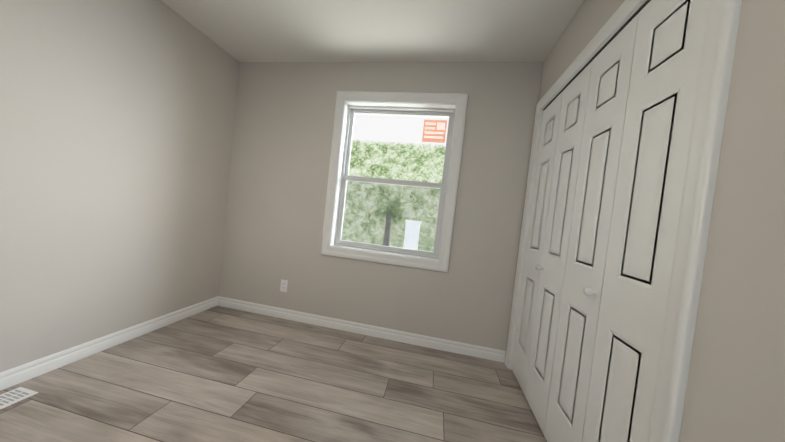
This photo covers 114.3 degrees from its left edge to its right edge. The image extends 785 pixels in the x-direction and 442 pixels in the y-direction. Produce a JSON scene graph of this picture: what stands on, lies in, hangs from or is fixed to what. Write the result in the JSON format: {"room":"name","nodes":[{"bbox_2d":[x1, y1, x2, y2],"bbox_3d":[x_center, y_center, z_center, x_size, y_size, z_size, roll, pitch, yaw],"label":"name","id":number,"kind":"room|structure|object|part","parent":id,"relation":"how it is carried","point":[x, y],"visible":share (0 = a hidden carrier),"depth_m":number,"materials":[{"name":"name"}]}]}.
{"room":"empty bedroom","nodes":[
{"label":"empty bedroom","id":0,"kind":"room"},
{"bbox_2d":[0,0,238,371],"bbox_3d":[-2.067,-0.357,0.787,0.200,2.440,3.600,6,2,10],"label":"wall","id":1,"kind":"structure","parent":0,"point":[116,125],"depth_m":1.60,"materials":[{"name":"paint"}]},
{"bbox_2d":[0,296,219,390],"bbox_3d":[-2.087,0.823,0.801,0.016,0.090,3.600,6,2,10],"label":"baseboard","id":2,"kind":"structure","parent":1,"relation":"attached to","point":[23,372],"depth_m":1.63,"materials":[{"name":"white wood"}]},
{"bbox_2d":[0,306,546,441],"bbox_3d":[-0.410,1.134,0.498,4.275,0.150,4.400,6,2,10],"label":"floor","id":3,"kind":"structure","parent":0,"point":[219,374],"depth_m":1.49,"materials":[{"name":"laminate"}]},
{"bbox_2d":[0,387,38,408],"bbox_3d":[-1.905,0.874,1.177,0.128,0.006,0.275,6,2,10],"label":"floor vent","id":4,"kind":"object","parent":3,"relation":"in","point":[11,397],"visible":1,"depth_m":1.26,"materials":[{"name":"white metal"}]},
{"bbox_2d":[161,0,583,61],"bbox_3d":[-0.032,-1.429,0.408,4.075,0.150,4.000,6,2,10],"label":"ceiling","id":5,"kind":"structure","parent":0,"point":[386,30],"depth_m":1.85,"materials":[{"name":"paint"}]},
{"bbox_2d":[218,62,542,356],"bbox_3d":[-0.272,-0.207,2.393,3.175,2.440,0.200,6,2,10],"label":"wall","id":6,"kind":"structure","parent":0,"point":[280,162],"depth_m":2.29,"materials":[{"name":"paint"}]},
{"bbox_2d":[280,279,287,291],"bbox_3d":[-1.044,0.623,2.435,0.070,0.114,0.008,6,2,10],"label":"electrical outlet plate","id":7,"kind":"object","parent":6,"relation":"attached to","point":[283,286],"visible":1,"depth_m":2.43,"materials":[{"name":"white plastic"}]},
{"bbox_2d":[216,296,504,362],"bbox_3d":[-0.413,0.962,2.319,2.726,0.090,0.016,6,2,10],"label":"baseboard","id":8,"kind":"structure","parent":6,"relation":"attached to","point":[380,332],"depth_m":2.28,"materials":[{"name":"white wood"}]},
{"bbox_2d":[321,91,467,272],"bbox_3d":[-0.005,-0.375,2.306,1.164,1.505,0.173,6,2,10],"label":"window","id":9,"kind":"structure","parent":6,"relation":"in","point":[442,263],"depth_m":2.27,"materials":[{"name":"white plastic"}]},
{"bbox_3d":[-0.033,-0.059,2.349,0.948,0.654,0.026,6,2,10],"label":"window sash","id":10,"kind":"part","parent":9,"relation":"part of","materials":[{"name":"clear glass"}]},
{"bbox_2d":[341,181,439,251],"bbox_3d":[-0.025,-0.058,2.396,0.952,0.654,0.005,6,2,10],"label":"screen","id":11,"kind":"object","parent":9,"relation":"attached to","point":[361,194],"depth_m":2.39,"materials":[{"name":"grey plastic"}]},
{"bbox_3d":[-0.034,-0.054,2.348,0.884,0.574,0.004,6,2,10],"label":"glass","id":12,"kind":"part","parent":9,"relation":"part of","materials":[{"name":"clear glass"}]},
{"bbox_2d":[331,101,456,260],"bbox_3d":[-0.003,-0.375,2.315,1.020,1.361,0.145,6,2,10],"label":"liner","id":13,"kind":"object","parent":9,"relation":"attached to","point":[410,105],"visible":0.6,"depth_m":2.32,"materials":[{"name":"white wood"}]},
{"bbox_3d":[0.040,-0.683,2.361,0.948,0.669,0.026,6,2,10],"label":"window sash","id":14,"kind":"part","parent":9,"relation":"part of","materials":[{"name":"clear glass"}]},
{"bbox_3d":[0.040,-0.686,2.360,0.892,0.599,0.004,6,2,10],"label":"glass","id":15,"kind":"part","parent":9,"relation":"part of","materials":[{"name":"clear glass"}]},
{"bbox_2d":[422,120,446,142],"bbox_3d":[0.380,-0.813,2.293,0.205,0.200,0.002,6,2,10],"label":"sticker label","id":16,"kind":"object","parent":9,"relation":"attached to","point":[434,130],"visible":1,"depth_m":2.29,"materials":[{"name":"orange paper"}]},
{"bbox_2d":[538,0,784,441],"bbox_3d":[0.842,-0.026,0.260,0.200,2.440,3.600,6,2,10],"label":"wall","id":17,"kind":"structure","parent":0,"point":[735,389],"depth_m":0.57,"materials":[{"name":"paint"}]},
{"bbox_2d":[511,91,562,394],"bbox_3d":[1.024,0.162,1.797,0.032,1.995,0.309,6,2,10],"label":"closet door leaf","id":18,"kind":"structure","parent":17,"relation":"in","point":[537,226],"depth_m":1.78,"materials":[{"name":"white wood"}]},
{"bbox_2d":[525,62,591,433],"bbox_3d":[0.947,0.162,1.494,0.075,1.995,0.309,6,2,10],"label":"closet door leaf","id":19,"kind":"structure","parent":17,"relation":"in","point":[552,267],"depth_m":1.47,"materials":[{"name":"white wood"}]},
{"bbox_3d":[0.938,0.296,1.617,0.043,0.038,0.038,6,2,10],"label":"knob","id":20,"kind":"part","parent":19,"relation":"part of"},
{"bbox_2d":[544,13,638,441],"bbox_3d":[0.891,0.165,1.187,0.075,1.995,0.309,6,2,10],"label":"closet door leaf","id":21,"kind":"structure","parent":17,"relation":"in","point":[607,98],"depth_m":1.16,"materials":[{"name":"white wood"}]},
{"bbox_3d":[0.839,0.300,1.077,0.043,0.038,0.038,6,2,10],"label":"knob","id":22,"kind":"part","parent":21,"relation":"part of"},
{"bbox_2d":[505,0,741,441],"bbox_3d":[1.013,0.166,1.323,0.200,2.036,1.282,6,2,10],"label":"door frame","id":23,"kind":"structure","parent":17,"relation":"attached to","point":[638,9],"depth_m":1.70,"materials":[{"name":"white wood"}]},
{"bbox_2d":[582,0,709,441],"bbox_3d":[0.856,0.170,0.877,0.032,1.995,0.309,6,2,10],"label":"closet door leaf","id":24,"kind":"structure","parent":17,"relation":"in","point":[666,64],"depth_m":0.86,"materials":[{"name":"white wood"}]},
{"label":"outside","id":25,"kind":"structure","parent":0,"visible":0},
{"bbox_2d":[341,114,448,251],"bbox_3d":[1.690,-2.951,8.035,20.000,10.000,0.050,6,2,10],"label":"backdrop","id":26,"kind":"structure","parent":25,"point":[390,147],"depth_m":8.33,"materials":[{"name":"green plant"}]},
{"bbox_2d":[403,220,421,249],"bbox_3d":[0.586,0.719,7.998,0.510,1.470,0.360,6,2,10],"label":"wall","id":27,"kind":"structure","parent":25,"point":[410,236],"depth_m":7.83,"materials":[{"name":"white"}]},
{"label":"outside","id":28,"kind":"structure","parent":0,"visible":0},
{"bbox_2d":[383,216,391,245],"bbox_3d":[-0.193,0.603,8.230,0.180,1.520,0.200,6,2,10],"label":"trunk","id":29,"kind":"object","parent":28,"point":[387,234],"depth_m":8.13,"materials":[{"name":"grey"}]}
]}

